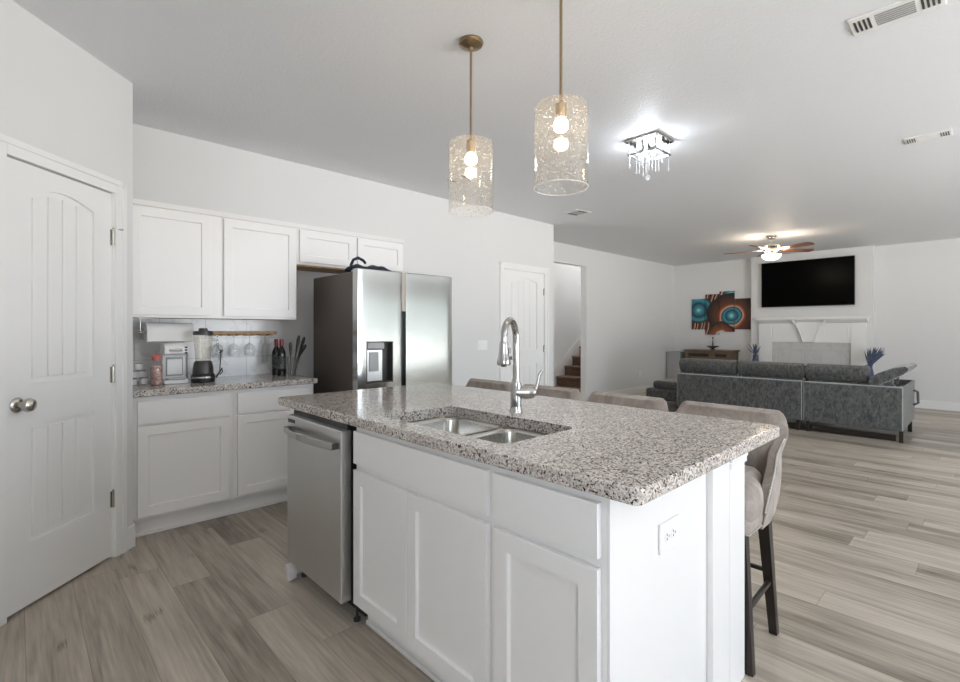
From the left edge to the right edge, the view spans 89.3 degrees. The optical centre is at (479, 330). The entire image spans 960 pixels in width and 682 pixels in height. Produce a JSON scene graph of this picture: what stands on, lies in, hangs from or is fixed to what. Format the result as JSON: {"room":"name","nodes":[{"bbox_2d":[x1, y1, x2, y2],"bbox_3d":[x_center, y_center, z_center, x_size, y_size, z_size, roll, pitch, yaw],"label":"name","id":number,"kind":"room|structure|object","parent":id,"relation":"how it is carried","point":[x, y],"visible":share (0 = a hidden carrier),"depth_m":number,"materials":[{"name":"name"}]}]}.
{"room":"kitchen","nodes":[
{"label":"kitchen","id":0,"kind":"room"},
{"bbox_2d":[0,0,132,527],"bbox_3d":[-2.118,-0.093,2.375,0.100,2.740,1.004,0,0,1],"label":"wall","id":1,"kind":"structure","parent":0,"point":[57,98],"depth_m":2.44,"materials":[{"name":"white paint"}]},
{"bbox_2d":[0,133,126,626],"bbox_3d":[-2.084,0.214,2.428,0.165,2.125,0.766,0,0,1],"label":"door","id":2,"kind":"structure","parent":1,"relation":"in","point":[63,240],"depth_m":2.39,"materials":[{"name":"white paint"}]},
{"bbox_2d":[127,524,134,550],"bbox_3d":[-2.049,1.212,2.846,0.014,0.130,0.072,0,0,1],"label":"baseboard","id":3,"kind":"structure","parent":1,"relation":"attached to","point":[131,529],"depth_m":2.85,"materials":[{"name":"white paint"}]},
{"bbox_2d":[133,124,553,393],"bbox_3d":[-0.832,-0.093,5.055,5.007,2.740,0.120,0,0,-44],"label":"wall","id":4,"kind":"structure","parent":0,"point":[168,167],"depth_m":4.72,"materials":[{"name":"white paint"}]},
{"bbox_2d":[133,198,222,318],"bbox_3d":[-2.186,-0.473,3.442,0.578,0.770,0.345,0,0,-44],"label":"upper cabinet","id":5,"kind":"object","parent":4,"relation":"attached to","point":[177,249],"visible":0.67,"depth_m":3.33,"materials":[{"name":"white paint"}]},
{"bbox_2d":[137,318,147,333],"bbox_3d":[-2.199,-0.032,3.415,0.345,0.111,0.040,0,0,-44],"label":"towel holder","id":6,"kind":"object","parent":5,"relation":"attached to","point":[140,332],"visible":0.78,"depth_m":3.30,"materials":[{"name":"silver metal"}]},
{"bbox_2d":[143,323,193,341],"bbox_3d":[-2.190,0.012,3.424,0.280,0.134,0.134,0,0,-44],"label":"paper towel roll","id":7,"kind":"object","parent":6,"relation":"hanging from","point":[155,332],"visible":0.95,"depth_m":3.37,"materials":[{"name":"white paper"}]},
{"bbox_2d":[133,318,281,381],"bbox_3d":[-2.104,0.138,3.756,1.131,0.451,0.009,0,0,-44],"label":"backsplash","id":8,"kind":"structure","parent":4,"relation":"attached to","point":[245,362],"depth_m":3.84,"materials":[{"name":"tile"}]},
{"bbox_2d":[217,341,226,355],"bbox_3d":[-2.026,0.142,3.817,0.070,0.115,0.009,0,0,-44],"label":"outlet","id":9,"kind":"object","parent":4,"relation":"attached to","point":[223,343],"visible":0.83,"depth_m":3.82,"materials":[{"name":"white plastic"}]},
{"bbox_2d":[209,331,276,335],"bbox_3d":[-1.897,0.022,3.877,0.510,0.032,0.100,0,0,-44],"label":"glass rack","id":10,"kind":"object","parent":4,"relation":"attached to","point":[222,333],"visible":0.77,"depth_m":3.84,"materials":[{"name":"brown wood"}]},
{"bbox_2d":[222,212,297,319],"bbox_3d":[-1.776,-0.473,3.833,0.551,0.770,0.345,0,0,-44],"label":"upper cabinet","id":11,"kind":"object","parent":4,"relation":"attached to","point":[259,255],"visible":0.9,"depth_m":3.71,"materials":[{"name":"white paint"}]},
{"bbox_2d":[297,264,347,273],"bbox_3d":[-1.218,-0.532,4.392,1.022,0.012,0.300,0,0,-44],"label":"trim","id":12,"kind":"structure","parent":4,"relation":"attached to","point":[299,267],"depth_m":4.18,"materials":[{"name":"brown wood"}]},
{"bbox_2d":[297,224,404,272],"bbox_3d":[-1.204,-0.698,4.378,1.029,0.320,0.345,0,0,-44],"label":"upper cabinet","id":13,"kind":"object","parent":4,"relation":"attached to","point":[316,246],"visible":0.68,"depth_m":4.19,"materials":[{"name":"white paint"}]},
{"bbox_2d":[477,340,486,349],"bbox_3d":[0.029,0.172,5.784,0.163,0.115,0.012,0,0,-44],"label":"light switch","id":14,"kind":"object","parent":4,"relation":"attached to","point":[481,344],"visible":1,"depth_m":5.78,"materials":[{"name":"white plastic"}]},
{"bbox_2d":[500,262,548,385],"bbox_3d":[0.558,0.214,6.353,0.954,2.125,0.118,0,0,-44],"label":"door","id":15,"kind":"structure","parent":4,"relation":"in","point":[522,294],"depth_m":6.37,"materials":[{"name":"white paint"}]},
{"bbox_2d":[0,392,959,681],"bbox_3d":[2.981,1.327,4.047,11.940,0.100,10.790,0,0,-44],"label":"floor","id":16,"kind":"structure","parent":0,"point":[866,531],"depth_m":2.33,"materials":[{"name":"wood"}]},
{"bbox_2d":[133,390,232,537],"bbox_3d":[-2.096,0.841,3.344,0.573,0.873,0.596,0,0,-44],"label":"base cabinet","id":17,"kind":"object","parent":16,"relation":"on","point":[183,443],"visible":0.68,"depth_m":3.12,"materials":[{"name":"white paint"}]},
{"bbox_2d":[133,373,317,397],"bbox_3d":[-1.877,0.383,3.542,1.163,0.040,0.629,0,0,-44],"label":"countertop","id":18,"kind":"structure","parent":17,"relation":"on","point":[262,380],"depth_m":3.33,"materials":[{"name":"stone"}]},
{"bbox_2d":[140,378,147,383],"bbox_3d":[-2.272,0.338,3.284,0.047,0.048,0.046,0,0,-44],"label":"jar","id":19,"kind":"object","parent":18,"relation":"on","point":[142,380],"visible":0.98,"depth_m":3.27,"materials":[{"name":"white plastic"}]},
{"bbox_2d":[138,371,145,376],"bbox_3d":[-2.277,0.288,3.275,0.047,0.048,0.046,0,0,-44],"label":"jar","id":20,"kind":"object","parent":19,"relation":"on","point":[140,373],"visible":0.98,"depth_m":3.26,"materials":[{"name":"white ceramic"}]},
{"bbox_2d":[151,354,161,385],"bbox_3d":[-2.158,0.260,3.241,0.068,0.206,0.068,0,0,-44],"label":"bottle","id":21,"kind":"object","parent":18,"relation":"on","point":[156,371],"visible":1,"depth_m":3.22,"materials":[{"name":"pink glass"}]},
{"bbox_2d":[160,343,187,383],"bbox_3d":[-2.126,0.226,3.385,0.149,0.275,0.225,0,0,-41],"label":"coffee maker","id":22,"kind":"object","parent":18,"relation":"on","point":[173,355],"visible":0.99,"depth_m":3.34,"materials":[{"name":"white plastic"}]},
{"bbox_2d":[165,377,185,379],"bbox_3d":[-2.090,0.329,3.335,0.112,0.012,0.077,0,0,-41],"label":"drip tray","id":23,"kind":"object","parent":22,"relation":"on","point":[166,378],"depth_m":3.32,"materials":[{"name":"silver metal"}]},
{"bbox_2d":[190,328,222,382],"bbox_3d":[-1.953,0.172,3.585,0.166,0.382,0.468,0,0,-2],"label":"blender","id":24,"kind":"object","parent":18,"relation":"on","point":[203,370],"visible":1,"depth_m":3.38,"materials":[{"name":"black plastic"}]},
{"bbox_2d":[272,339,278,374],"bbox_3d":[-1.671,0.215,3.988,0.069,0.295,0.069,0,0,-44],"label":"wine bottle","id":25,"kind":"object","parent":18,"relation":"on","point":[275,350],"visible":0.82,"depth_m":3.96,"materials":[{"name":"black glass"}]},
{"bbox_2d":[277,339,285,375],"bbox_3d":[-1.592,0.215,3.897,0.069,0.295,0.069,0,0,-44],"label":"wine bottle","id":26,"kind":"object","parent":18,"relation":"on","point":[281,354],"visible":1,"depth_m":3.87,"materials":[{"name":"black glass"}]},
{"bbox_2d":[287,335,306,375],"bbox_3d":[-1.477,0.200,3.919,0.150,0.326,0.077,0,0,-34],"label":"knife set","id":27,"kind":"object","parent":18,"relation":"on","point":[302,348],"visible":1,"depth_m":3.90,"materials":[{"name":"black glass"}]},
{"bbox_3d":[-2.308,0.338,3.229,0.047,0.048,0.046,0,0,-44],"label":"jar","id":28,"kind":"object","parent":18,"relation":"on","visible":0},
{"bbox_2d":[133,370,138,377],"bbox_3d":[-2.304,0.288,3.239,0.047,0.048,0.046,0,0,-44],"label":"jar","id":29,"kind":"object","parent":28,"relation":"on","point":[135,373],"visible":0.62,"depth_m":3.23,"materials":[{"name":"white ceramic"}]},
{"bbox_2d":[134,362,141,369],"bbox_3d":[-2.291,0.239,3.257,0.047,0.048,0.046,0,0,-44],"label":"jar","id":30,"kind":"object","parent":29,"relation":"on","point":[136,366],"visible":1,"depth_m":3.24,"materials":[{"name":"white ceramic"}]},
{"bbox_2d":[231,384,312,513],"bbox_3d":[-1.681,0.841,3.739,0.569,0.873,0.596,0,0,-44],"label":"base cabinet","id":31,"kind":"object","parent":16,"relation":"on","point":[259,437],"visible":0.59,"depth_m":3.46,"materials":[{"name":"white paint"}]},
{"bbox_2d":[286,408,301,580],"bbox_3d":[-0.776,0.842,2.724,0.657,0.870,0.144,0,0,-44],"label":"end panel","id":32,"kind":"object","parent":16,"relation":"on","point":[292,570],"visible":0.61,"depth_m":2.49,"materials":[{"name":"white paint"}]},
{"bbox_2d":[284,410,367,621],"bbox_3d":[-0.585,0.842,2.475,0.683,0.870,0.582,0,0,-44],"label":"dishwasher","id":33,"kind":"object","parent":16,"relation":"on","point":[320,465],"visible":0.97,"depth_m":2.20,"materials":[{"name":"silver metal"}]},
{"bbox_2d":[314,268,451,393],"bbox_3d":[-0.818,0.409,4.122,0.900,1.735,0.742,0,0,-44],"label":"refrigerator","id":34,"kind":"object","parent":16,"relation":"on","point":[373,328],"visible":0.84,"depth_m":3.81,"materials":[{"name":"grey metal"}]},
{"bbox_2d":[344,257,390,271],"bbox_3d":[-0.888,-0.513,3.859,0.407,0.104,0.216,0,0,-44],"label":"bag","id":35,"kind":"object","parent":34,"relation":"on","point":[351,267],"visible":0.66,"depth_m":3.78,"materials":[{"name":"black fabric"}]},
{"bbox_2d":[353,427,492,681],"bbox_3d":[-0.040,0.842,1.981,0.606,0.870,0.826,0,0,-44],"label":"base cabinet","id":36,"kind":"object","parent":16,"relation":"on","point":[423,516],"visible":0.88,"depth_m":1.72,"materials":[{"name":"white paint"}]},
{"bbox_2d":[466,378,510,391],"bbox_3d":[-0.099,0.815,3.289,0.494,0.925,0.518,0,0,-44],"label":"bar stool","id":37,"kind":"object","parent":16,"relation":"on","point":[473,382],"visible":0.06,"depth_m":3.42,"materials":[{"name":"beige fabric"}]},
{"bbox_2d":[523,384,580,400],"bbox_3d":[0.268,0.815,2.904,0.494,0.925,0.518,0,0,-44],"label":"bar stool","id":38,"kind":"object","parent":16,"relation":"on","point":[549,391],"visible":0.02,"depth_m":2.98,"materials":[{"name":"beige fabric"}]},
{"bbox_2d":[554,335,580,392],"bbox_3d":[2.384,0.226,9.858,2.630,2.103,0.849,0,0,-44],"label":"staircase","id":39,"kind":"structure","parent":16,"relation":"on","point":[567,373],"depth_m":9.66,"materials":[{"name":"brown wood"}]},
{"bbox_2d":[493,466,706,681],"bbox_3d":[0.387,0.842,1.537,0.612,0.870,0.403,0,0,-44],"label":"base cabinet","id":40,"kind":"object","parent":16,"relation":"on","point":[550,540],"depth_m":1.34,"materials":[{"name":"white paint"}]},
{"bbox_2d":[659,514,678,554],"bbox_3d":[0.549,0.589,1.407,0.122,0.085,0.009,0,0,-44],"label":"outlet","id":41,"kind":"object","parent":40,"relation":"attached to","point":[669,529],"visible":1,"depth_m":1.40,"materials":[{"name":"white plastic"}]},
{"bbox_2d":[665,530,669,541],"bbox_3d":[0.536,0.589,1.391,0.033,0.033,0.003,0,0,-44],"label":"receptacle","id":42,"kind":"object","parent":41,"relation":"attached to","point":[667,532],"depth_m":1.39,"materials":[{"name":"white plastic"}]},
{"bbox_2d":[671,527,676,537],"bbox_3d":[0.565,0.589,1.419,0.033,0.033,0.003,0,0,-44],"label":"receptacle","id":43,"kind":"object","parent":41,"relation":"attached to","point":[673,529],"depth_m":1.42,"materials":[{"name":"white plastic"}]},
{"bbox_2d":[587,391,667,410],"bbox_3d":[0.635,0.815,2.519,0.494,0.925,0.518,0,0,-44],"label":"bar stool","id":44,"kind":"object","parent":16,"relation":"on","point":[654,403],"visible":0.05,"depth_m":2.64,"materials":[{"name":"beige fabric"}]},
{"bbox_2d":[646,377,676,401],"bbox_3d":[3.555,1.052,8.412,1.550,0.450,0.680,0,0,-44],"label":"sectional sofa","id":45,"kind":"object","parent":16,"relation":"on","point":[666,389],"visible":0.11,"depth_m":7.91,"materials":[{"name":"grey fabric"}]},
{"bbox_2d":[653,377,676,389],"bbox_3d":[3.585,0.892,8.365,1.470,0.130,0.570,0,0,-44],"label":"seat cushion","id":46,"kind":"object","parent":45,"relation":"on","point":[671,383],"depth_m":7.94,"materials":[{"name":"grey fabric"}]},
{"bbox_2d":[666,351,684,378],"bbox_3d":[4.358,0.870,10.737,0.420,0.815,0.320,0,0,-44],"label":"storage box","id":47,"kind":"object","parent":16,"relation":"on","point":[673,358],"visible":0.53,"depth_m":10.61,"materials":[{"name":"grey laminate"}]},
{"bbox_2d":[683,349,739,360],"bbox_3d":[4.847,0.840,10.194,0.460,0.875,0.980,0,0,-44],"label":"console table","id":48,"kind":"object","parent":16,"relation":"on","point":[689,353],"visible":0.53,"depth_m":9.98,"materials":[{"name":"brown wood"}]},
{"bbox_2d":[707,337,718,349],"bbox_3d":[4.852,0.266,10.130,0.250,0.272,0.248,0,0,-44],"label":"ornament","id":49,"kind":"object","parent":48,"relation":"on","point":[712,346],"visible":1,"depth_m":10.10,"materials":[{"name":"black plastic"}]},
{"bbox_2d":[707,453,747,681],"bbox_3d":[0.194,0.842,2.424,0.330,0.870,2.006,0,0,-44],"label":"kitchen island","id":50,"kind":"object","parent":16,"relation":"on","point":[725,483],"visible":0.09,"depth_m":1.66,"materials":[{"name":"white paint"}]},
{"bbox_2d":[278,383,779,505],"bbox_3d":[0.024,0.385,2.257,1.096,0.043,2.133,0,0,-44],"label":"island countertop","id":51,"kind":"structure","parent":50,"relation":"on","point":[634,456],"depth_m":1.71,"materials":[{"name":"stone"}]},
{"bbox_2d":[409,416,547,442],"bbox_3d":[-0.030,0.501,1.943,0.434,0.188,0.760,0,0,-44],"label":"sink","id":52,"kind":"object","parent":51,"relation":"in","point":[488,431],"visible":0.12,"depth_m":2.14,"materials":[{"name":"silver metal"}]},
{"bbox_2d":[497,317,542,412],"bbox_3d":[0.152,0.152,2.113,0.269,0.421,0.127,0,0,-44],"label":"faucet","id":53,"kind":"object","parent":51,"relation":"on","point":[518,392],"visible":1,"depth_m":2.14,"materials":[{"name":"silver metal"}]},
{"bbox_2d":[676,401,788,676],"bbox_3d":[1.004,0.815,2.132,0.494,0.925,0.518,0,0,-44],"label":"bar stool","id":54,"kind":"object","parent":16,"relation":"on","point":[763,465],"visible":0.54,"depth_m":2.02,"materials":[{"name":"beige fabric"}]},
{"bbox_2d":[745,465,763,521],"bbox_3d":[0.946,0.643,2.077,0.329,0.148,0.491,0,0,-44],"label":"seat cushion","id":55,"kind":"object","parent":54,"relation":"on","point":[754,482],"depth_m":1.86,"materials":[{"name":"beige fabric"}]},
{"bbox_2d":[677,358,805,429],"bbox_3d":[3.920,0.849,7.144,1.030,0.857,1.624,0,0,-44],"label":"sectional sofa","id":56,"kind":"object","parent":16,"relation":"on","point":[762,384],"visible":0.72,"depth_m":6.70,"materials":[{"name":"grey fabric"}]},
{"bbox_2d":[684,372,740,376],"bbox_3d":[3.453,0.746,7.247,0.176,0.253,0.785,0,0,-44],"label":"cushion","id":57,"kind":"object","parent":56,"relation":"on","point":[737,375],"depth_m":7.14,"materials":[{"name":"grey fabric"}]},
{"bbox_2d":[742,376,805,380],"bbox_3d":[4.013,0.746,6.659,0.176,0.253,0.750,0,0,-44],"label":"cushion","id":58,"kind":"object","parent":56,"relation":"on","point":[803,379],"depth_m":6.55,"materials":[{"name":"grey fabric"}]},
{"bbox_2d":[748,344,760,360],"bbox_3d":[5.362,0.763,9.468,0.197,1.029,0.190,0,0,0],"label":"plant","id":59,"kind":"object","parent":16,"relation":"on","point":[755,350],"visible":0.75,"depth_m":9.44,"materials":[{"name":"blue plant"}]},
{"bbox_2d":[803,363,919,442],"bbox_3d":[4.928,0.842,6.252,1.260,0.870,1.026,0,0,-44],"label":"sectional sofa","id":60,"kind":"object","parent":16,"relation":"on","point":[838,394],"visible":1,"depth_m":5.85,"materials":[{"name":"grey fabric"}]},
{"bbox_2d":[809,380,870,384],"bbox_3d":[4.525,0.746,6.121,0.176,0.253,0.615,0,0,-44],"label":"cushion","id":61,"kind":"object","parent":60,"relation":"on","point":[809,380],"depth_m":6.03,"materials":[{"name":"grey fabric"}]},
{"bbox_2d":[864,347,884,378],"bbox_3d":[6.546,0.772,8.073,0.218,1.009,0.316,0,0,-44],"label":"plant","id":62,"kind":"object","parent":16,"relation":"on","point":[872,358],"visible":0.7,"depth_m":8.05,"materials":[{"name":"blue plant"}]},
{"bbox_2d":[12,0,959,265],"bbox_3d":[3.398,-1.523,3.609,11.940,0.120,9.580,0,0,-44],"label":"ceiling","id":63,"kind":"structure","parent":0,"point":[793,126],"depth_m":3.06,"materials":[{"name":"white paint"}]},
{"bbox_2d":[444,174,471,182],"bbox_3d":[-0.211,-1.458,4.659,0.160,0.009,0.240,0,0,-44],"label":"ceiling vent","id":64,"kind":"object","parent":63,"relation":"in","point":[457,178],"visible":1,"depth_m":4.65,"materials":[{"name":"white metal"}]},
{"bbox_2d":[448,34,493,216],"bbox_3d":[-0.046,-1.032,2.463,0.230,0.862,0.230,0,0,-44],"label":"pendant light","id":65,"kind":"object","parent":63,"relation":"hanging from","point":[470,43],"visible":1,"depth_m":2.45,"materials":[{"name":"gold metal"}]},
{"bbox_2d":[466,138,475,153],"bbox_3d":[-0.046,-0.933,2.463,0.048,0.074,0.048,0,0,-44],"label":"socket","id":66,"kind":"object","parent":65,"relation":"attached to","point":[470,143],"depth_m":2.44,"materials":[{"name":"gold metal"}]},
{"bbox_2d":[534,0,588,195],"bbox_3d":[0.342,-1.032,2.055,0.230,0.862,0.230,0,0,-44],"label":"pendant light","id":67,"kind":"object","parent":63,"relation":"hanging from","point":[561,124],"visible":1,"depth_m":2.05,"materials":[{"name":"gold metal"}]},
{"bbox_2d":[555,100,566,118],"bbox_3d":[0.342,-0.933,2.055,0.048,0.074,0.048,0,0,-44],"label":"socket","id":68,"kind":"object","parent":67,"relation":"attached to","point":[561,106],"depth_m":2.04,"materials":[{"name":"gold metal"}]},
{"bbox_2d":[565,209,591,215],"bbox_3d":[1.208,-1.458,6.011,0.260,0.009,0.220,0,0,-34],"label":"ceiling vent","id":69,"kind":"object","parent":63,"relation":"in","point":[576,212],"visible":1,"depth_m":5.99,"materials":[{"name":"white metal"}]},
{"bbox_2d":[624,130,673,175],"bbox_3d":[1.301,-1.315,3.738,0.270,0.294,0.270,0,0,-44],"label":"crystal ceiling light","id":70,"kind":"object","parent":63,"relation":"hanging from","point":[656,139],"visible":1,"depth_m":3.71,"materials":[{"name":"silver metal"}]},
{"bbox_2d":[725,235,813,261],"bbox_3d":[4.453,-1.259,7.482,1.242,0.408,1.257,0,0,-44],"label":"ceiling fan","id":71,"kind":"object","parent":63,"relation":"hanging from","point":[770,250],"visible":1,"depth_m":7.43,"materials":[{"name":"brown wood"}]},
{"bbox_2d":[847,0,945,36],"bbox_3d":[1.906,-1.458,2.230,0.175,0.009,0.330,0,0,-44],"label":"ceiling vent","id":72,"kind":"object","parent":63,"relation":"in","point":[900,10],"visible":1,"depth_m":2.23,"materials":[{"name":"white metal"}]},
{"bbox_2d":[904,129,951,144],"bbox_3d":[3.375,-1.458,3.663,0.160,0.009,0.260,0,0,-44],"label":"ceiling vent","id":73,"kind":"object","parent":63,"relation":"in","point":[948,132],"visible":1,"depth_m":3.64,"materials":[{"name":"white metal"}]},
{"bbox_2d":[554,263,580,367],"bbox_3d":[1.744,-1.023,9.905,5.413,4.600,0.100,0,0,-44],"label":"wall","id":74,"kind":"structure","parent":0,"point":[567,278],"depth_m":9.84,"materials":[{"name":"white paint"}]},
{"bbox_2d":[554,242,673,398],"bbox_3d":[2.409,-0.093,9.206,5.413,2.740,0.110,0,0,-44],"label":"wall","id":75,"kind":"structure","parent":0,"point":[630,301],"depth_m":9.54,"materials":[{"name":"white paint"}]},
{"bbox_2d":[554,261,586,400],"bbox_3d":[1.484,0.062,8.324,1.030,2.430,0.122,0,0,-44],"label":"trim","id":76,"kind":"structure","parent":75,"relation":"attached to","point":[583,267],"depth_m":8.66,"materials":[{"name":"white paint"}]},
{"bbox_2d":[610,385,653,394],"bbox_3d":[3.187,1.212,9.861,3.356,0.130,0.014,0,0,-44],"label":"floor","id":77,"kind":"structure","parent":75,"relation":"attached to","point":[636,390],"depth_m":9.75,"materials":[{"name":"white paint"}]},
{"bbox_2d":[751,246,874,374],"bbox_3d":[6.149,-0.093,9.095,0.150,2.740,1.924,0,0,-44],"label":"wall","id":78,"kind":"structure","parent":0,"point":[864,305],"depth_m":8.78,"materials":[{"name":"white paint"}]},
{"bbox_2d":[761,255,854,307],"bbox_3d":[6.054,-0.883,9.031,0.074,0.864,1.470,0,0,-44],"label":"television","id":79,"kind":"object","parent":78,"relation":"attached to","point":[830,281],"visible":1,"depth_m":8.96,"materials":[{"name":"black plastic"}]},
{"bbox_2d":[756,316,869,380],"bbox_3d":[6.071,0.514,8.971,0.135,1.525,1.760,0,0,-44],"label":"fireplace mantel","id":80,"kind":"object","parent":78,"relation":"attached to","point":[805,340],"visible":0.64,"depth_m":8.91,"materials":[{"name":"white paint"}]},
{"bbox_2d":[756,316,869,323],"bbox_3d":[6.078,-0.185,8.978,0.115,0.125,1.760,0,0,-44],"label":"mantel shelf","id":81,"kind":"object","parent":80,"relation":"attached to","point":[847,319],"depth_m":8.86,"materials":[{"name":"white paint"}]},
{"bbox_2d":[674,238,959,402],"bbox_3d":[7.278,-0.093,8.105,0.120,2.740,10.500,0,0,-44],"label":"wall","id":82,"kind":"structure","parent":0,"point":[917,284],"depth_m":8.16,"materials":[{"name":"white paint"}]},
{"bbox_2d":[692,299,704,328],"bbox_3d":[4.774,-0.355,10.625,0.029,0.661,0.279,0,0,-44],"label":"wall art","id":83,"kind":"object","parent":82,"relation":"attached to","point":[698,305],"visible":1,"depth_m":10.61},
{"bbox_2d":[705,294,718,334],"bbox_3d":[4.976,-0.345,10.413,0.029,0.865,0.282,0,0,-44],"label":"wall art","id":84,"kind":"object","parent":82,"relation":"attached to","point":[711,300],"visible":1,"depth_m":10.39},
{"bbox_2d":[720,291,734,331],"bbox_3d":[5.182,-0.400,10.197,0.029,0.854,0.291,0,0,-44],"label":"wall art","id":85,"kind":"object","parent":82,"relation":"attached to","point":[727,298],"visible":1,"depth_m":10.18},
{"bbox_2d":[735,298,750,328],"bbox_3d":[5.393,-0.344,9.975,0.029,0.635,0.296,0,0,-44],"label":"wall art","id":86,"kind":"object","parent":82,"relation":"attached to","point":[742,305],"visible":1,"depth_m":9.95},
{"bbox_2d":[915,400,959,410],"bbox_3d":[8.856,1.212,6.351,0.014,0.130,5.784,0,0,-44],"label":"baseboard","id":87,"kind":"structure","parent":82,"relation":"attached to","point":[950,406],"depth_m":7.86,"materials":[{"name":"white paint"}]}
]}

